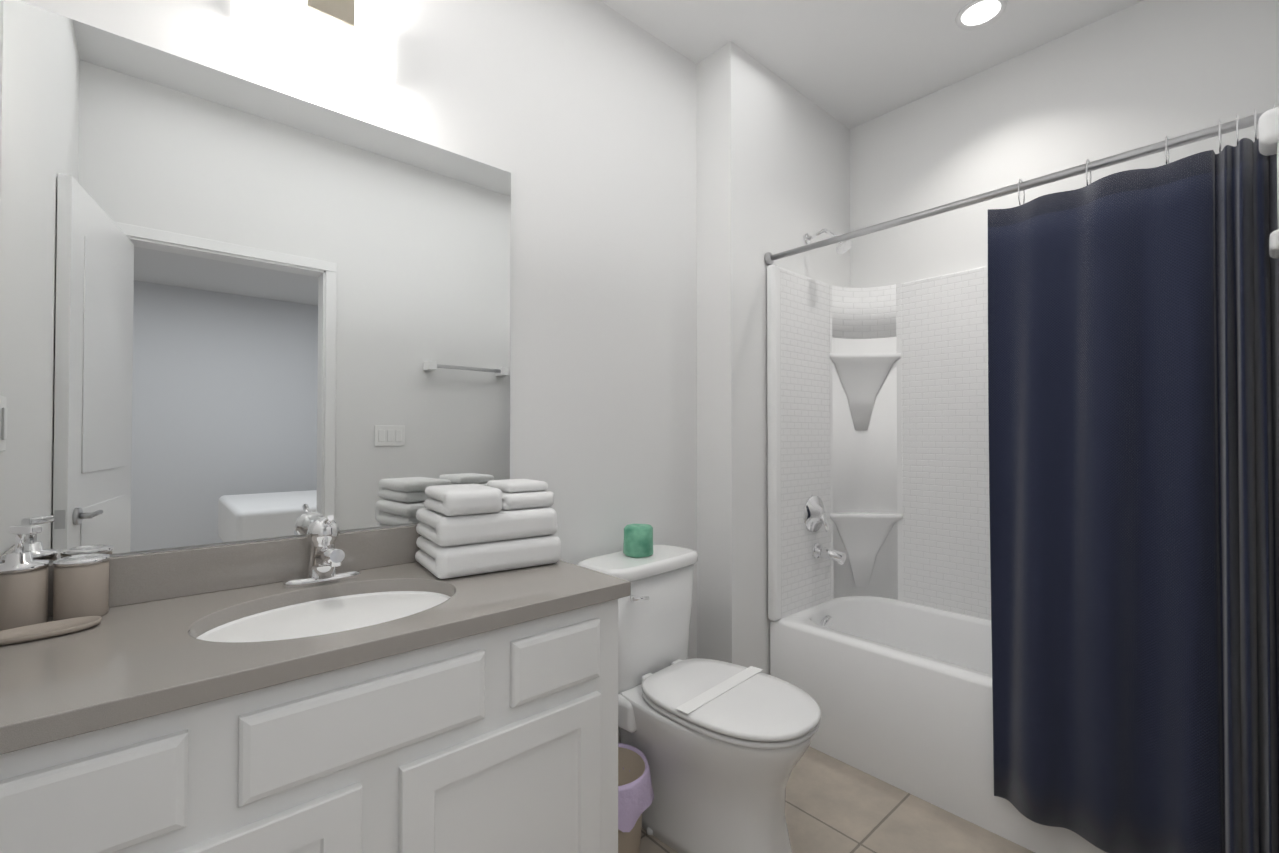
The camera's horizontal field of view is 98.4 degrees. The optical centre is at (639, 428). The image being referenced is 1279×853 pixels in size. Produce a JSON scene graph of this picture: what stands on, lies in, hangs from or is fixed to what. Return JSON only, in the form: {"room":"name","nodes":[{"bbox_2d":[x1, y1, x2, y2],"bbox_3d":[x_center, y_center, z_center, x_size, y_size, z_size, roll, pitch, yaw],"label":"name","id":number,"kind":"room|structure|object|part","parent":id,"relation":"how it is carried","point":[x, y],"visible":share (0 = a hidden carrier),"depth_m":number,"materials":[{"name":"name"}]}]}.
{"room":"bathroom","nodes":[
{"label":"bathroom","id":0,"kind":"room"},
{"bbox_2d":[0,0,696,742],"bbox_3d":[-0.522,-0.152,1.714,1.960,2.810,0.106,1,-1,-42],"label":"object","id":1,"kind":"structure","parent":0,"point":[232,308],"depth_m":1.42,"materials":[{"name":"white paint"}]},
{"bbox_2d":[235,0,393,83],"bbox_3d":[-0.773,-1.047,1.360,0.350,0.200,0.120,1,-1,-42],"label":"sconce","id":2,"kind":"object","parent":1,"relation":"attached to","point":[366,26],"visible":1,"depth_m":1.34,"materials":[{"name":"silver metal"}]},
{"bbox_2d":[696,41,849,674],"bbox_3d":[0.667,-0.140,2.648,1.060,2.810,0.285,1,-1,-42],"label":"wall","id":3,"kind":"structure","parent":0,"point":[773,163],"depth_m":2.29,"materials":[{"name":"white paint"}]},
{"bbox_2d":[640,746,1034,852],"bbox_3d":[0.442,1.298,1.330,3.120,0.100,1.930,1,-1,-42],"label":"floor","id":4,"kind":"structure","parent":0,"point":[833,805],"depth_m":1.76,"materials":[{"name":"tile"}]},
{"bbox_2d":[0,515,630,852],"bbox_3d":[-0.620,0.722,1.170,1.102,1.046,0.567,1,-1,-42],"label":"bathroom vanity","id":5,"kind":"object","parent":4,"relation":"on","point":[324,685],"visible":0.98,"depth_m":0.99,"materials":[{"name":"white paint"}]},
{"bbox_3d":[-0.724,0.501,0.723,0.205,0.133,0.019,1,-1,-42],"label":"drawer","id":6,"kind":"part","parent":5,"relation":"part of","materials":[{"name":"white paint"}]},
{"bbox_2d":[48,525,421,616],"bbox_3d":[-0.801,0.318,1.380,1.102,0.100,0.020,1,-1,-42],"label":"backsplash","id":7,"kind":"structure","parent":5,"relation":"on","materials":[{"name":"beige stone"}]},
{"bbox_3d":[-0.638,0.855,0.794,0.435,0.500,0.019,1,-1,-42],"label":"door","id":8,"kind":"part","parent":5,"relation":"part of","materials":[{"name":"white paint"}]},
{"bbox_2d":[0,560,630,754],"bbox_3d":[-0.620,0.383,1.175,1.102,0.035,0.567,1,-1,-42],"label":"countertop","id":9,"kind":"structure","parent":5,"relation":"on","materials":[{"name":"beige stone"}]},
{"bbox_2d":[0,567,47,630],"bbox_3d":[-1.135,0.310,1.008,0.074,0.104,0.074,1,-1,-42],"label":"dispenser","id":10,"kind":"object","parent":9,"relation":"on","point":[23,598],"visible":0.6,"depth_m":0.99,"materials":[{"name":"beige ceramic"}]},
{"bbox_2d":[0,551,48,573],"bbox_3d":[-1.135,0.243,1.009,0.076,0.030,0.076,1,-1,-42],"label":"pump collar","id":11,"kind":"object","parent":10,"relation":"on","point":[25,561],"visible":1,"depth_m":1.00,"materials":[{"name":"silver metal"}]},
{"bbox_2d":[15,534,23,553],"bbox_3d":[-1.135,0.209,1.010,0.011,0.038,0.011,1,-1,-42],"label":"stem","id":12,"kind":"object","parent":11,"relation":"on","point":[19,543],"visible":0.84,"depth_m":1.01,"materials":[{"name":"silver metal"}]},
{"bbox_2d":[9,525,41,534],"bbox_3d":[-1.122,0.185,1.008,0.049,0.015,0.020,0,-1,8],"label":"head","id":13,"kind":"object","parent":12,"relation":"on","point":[26,529],"visible":1,"depth_m":1.00},
{"bbox_2d":[0,616,101,644],"bbox_3d":[-1.047,0.356,0.969,0.147,0.012,0.080,1,-1,-42],"label":"tray","id":14,"kind":"object","parent":9,"relation":"on","point":[33,632],"visible":0.98,"depth_m":0.97,"materials":[{"name":"beige plastic"}]},
{"bbox_2d":[53,553,109,620],"bbox_3d":[-1.078,0.305,1.066,0.078,0.116,0.078,1,-1,-42],"label":"holder","id":15,"kind":"object","parent":9,"relation":"on","point":[81,591],"depth_m":1.04,"materials":[{"name":"beige ceramic"}]},
{"bbox_3d":[-1.078,0.253,1.067,0.078,0.011,0.078,1,-1,-42],"label":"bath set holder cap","id":16,"kind":"part","parent":15,"relation":"part of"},
{"bbox_2d":[197,591,450,638],"bbox_3d":[-0.626,0.471,1.143,0.488,0.151,0.368,1,-1,-42],"label":"sink","id":17,"kind":"object","parent":9,"relation":"in","point":[329,612],"depth_m":1.18,"materials":[{"name":"white ceramic"}]},
{"bbox_2d":[415,479,560,578],"bbox_3d":[-0.412,0.258,1.511,0.337,0.220,0.252,1,-1,-35],"label":"towel stack","id":18,"kind":"object","parent":9,"relation":"on","point":[475,529],"visible":1,"depth_m":1.41,"materials":[{"name":"white fabric"}]},
{"bbox_3d":[-0.455,0.504,0.961,0.395,0.133,0.019,1,-1,-42],"label":"drawer","id":19,"kind":"part","parent":5,"relation":"part of","materials":[{"name":"white paint"}]},
{"bbox_3d":[-0.260,0.860,1.129,0.445,0.500,0.019,1,-1,-42],"label":"door","id":20,"kind":"part","parent":5,"relation":"part of","materials":[{"name":"white paint"}]},
{"bbox_3d":[-0.178,0.507,1.207,0.225,0.133,0.019,1,-1,-42],"label":"drawer","id":21,"kind":"part","parent":5,"relation":"part of","materials":[{"name":"white paint"}]},
{"bbox_2d":[618,743,653,852],"bbox_3d":[-0.089,1.115,1.614,0.265,0.272,0.263,1,-1,-42],"label":"waste bin","id":22,"kind":"object","parent":4,"relation":"on","point":[635,795],"visible":0.44,"depth_m":1.55,"materials":[{"name":"beige"}]},
{"bbox_2d":[577,545,820,852],"bbox_3d":[0.139,0.847,1.707,0.542,0.811,0.774,1,-1,-42],"label":"toilet","id":23,"kind":"object","parent":4,"relation":"on","point":[722,746],"visible":0.79,"depth_m":1.62,"materials":[{"name":"white ceramic"}]},
{"bbox_2d":[623,524,652,557],"bbox_3d":[-0.003,0.391,1.935,0.110,0.104,0.110,1,-1,-42],"label":"glass candle","id":24,"kind":"object","parent":23,"relation":"on","point":[638,541],"visible":1,"depth_m":1.89,"materials":[{"name":"green glass"}]},
{"bbox_3d":[0.005,0.542,1.758,0.062,0.020,0.015,1,-1,-42],"label":"lever","id":25,"kind":"part","parent":23,"relation":"part of","materials":[{"name":"silver metal"}]},
{"bbox_3d":[0.000,0.670,1.926,0.430,0.360,0.226,1,-1,-42],"label":"tank","id":26,"kind":"part","parent":23,"relation":"part of","materials":[{"name":"white ceramic"}]},
{"bbox_3d":[0.211,1.046,1.720,0.388,0.414,0.673,1,-1,-42],"label":"bowl","id":27,"kind":"part","parent":23,"relation":"part of","materials":[{"name":"white ceramic"}]},
{"bbox_3d":[0.271,0.828,1.666,0.389,0.017,0.530,1,-1,-42],"label":"seat","id":28,"kind":"part","parent":23,"relation":"part of","materials":[{"name":"white plastic"}]},
{"bbox_3d":[0.272,0.803,1.665,0.397,0.023,0.534,1,-1,-42],"label":"lid","id":29,"kind":"part","parent":23,"relation":"part of","materials":[{"name":"white plastic"}]},
{"bbox_2d":[767,228,1106,852],"bbox_3d":[1.310,0.172,2.007,0.734,2.170,1.521,1,-1,-42],"label":"bathtub","id":30,"kind":"object","parent":4,"relation":"on","point":[879,595],"visible":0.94,"depth_m":2.43,"materials":[{"name":"white plastic"}]},
{"bbox_3d":[0.854,0.561,2.473,0.054,0.060,0.134,1,-1,-42],"label":"spout","id":31,"kind":"part","parent":30,"relation":"part of","materials":[{"name":"silver metal"}]},
{"bbox_2d":[599,0,1142,128],"bbox_3d":[0.442,-1.612,1.369,3.120,0.100,1.930,1,-1,-42],"label":"ceiling","id":32,"kind":"structure","parent":0,"point":[849,64],"depth_m":2.19,"materials":[{"name":"white paint"}]},
{"bbox_2d":[955,0,1006,29],"bbox_3d":[1.273,-1.549,2.058,0.164,0.006,0.164,1,-1,-42],"label":"recessed light","id":33,"kind":"object","parent":32,"relation":"in","point":[975,14],"visible":1,"depth_m":2.06,"materials":[{"name":"white paint"}]},
{"bbox_2d":[850,0,1278,287],"bbox_3d":[1.666,-0.145,2.244,0.100,2.810,1.645,1,-1,-42],"label":"wall","id":34,"kind":"structure","parent":0,"point":[1143,73],"depth_m":2.21,"materials":[{"name":"white paint"}]},
{"bbox_3d":[1.390,-0.162,0.981,1.990,2.810,0.120,1,-1,-42],"label":"wall","id":35,"kind":"structure","parent":0,"visible":0},
{"bbox_2d":[764,111,1265,265],"bbox_3d":[1.054,-0.731,1.790,0.056,0.056,1.517,1,-1,-42],"label":"rail","id":36,"kind":"object","parent":35,"relation":"attached to","point":[1172,143],"visible":0.96,"depth_m":1.63,"materials":[{"name":"grey metal"}]},
{"bbox_2d":[988,104,1278,852],"bbox_3d":[1.286,0.178,1.462,0.126,1.872,0.632,1,-1,-42],"label":"shower curtain","id":37,"kind":"object","parent":36,"relation":"hanging from","point":[1133,366],"visible":0.96,"depth_m":1.44,"materials":[{"name":"blue fabric"}]},
{"bbox_2d":[1258,107,1278,257],"bbox_3d":[1.401,-0.527,1.162,0.100,0.305,0.128,1,-1,-42],"label":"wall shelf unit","id":38,"kind":"object","parent":35,"relation":"attached to","point":[1268,125],"visible":1,"depth_m":1.17,"materials":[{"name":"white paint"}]},
{"bbox_3d":[1.410,-0.512,1.152,0.080,0.187,0.102,1,-1,-42],"label":"plate","id":39,"kind":"part","parent":38,"relation":"part of","materials":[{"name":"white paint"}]}
]}

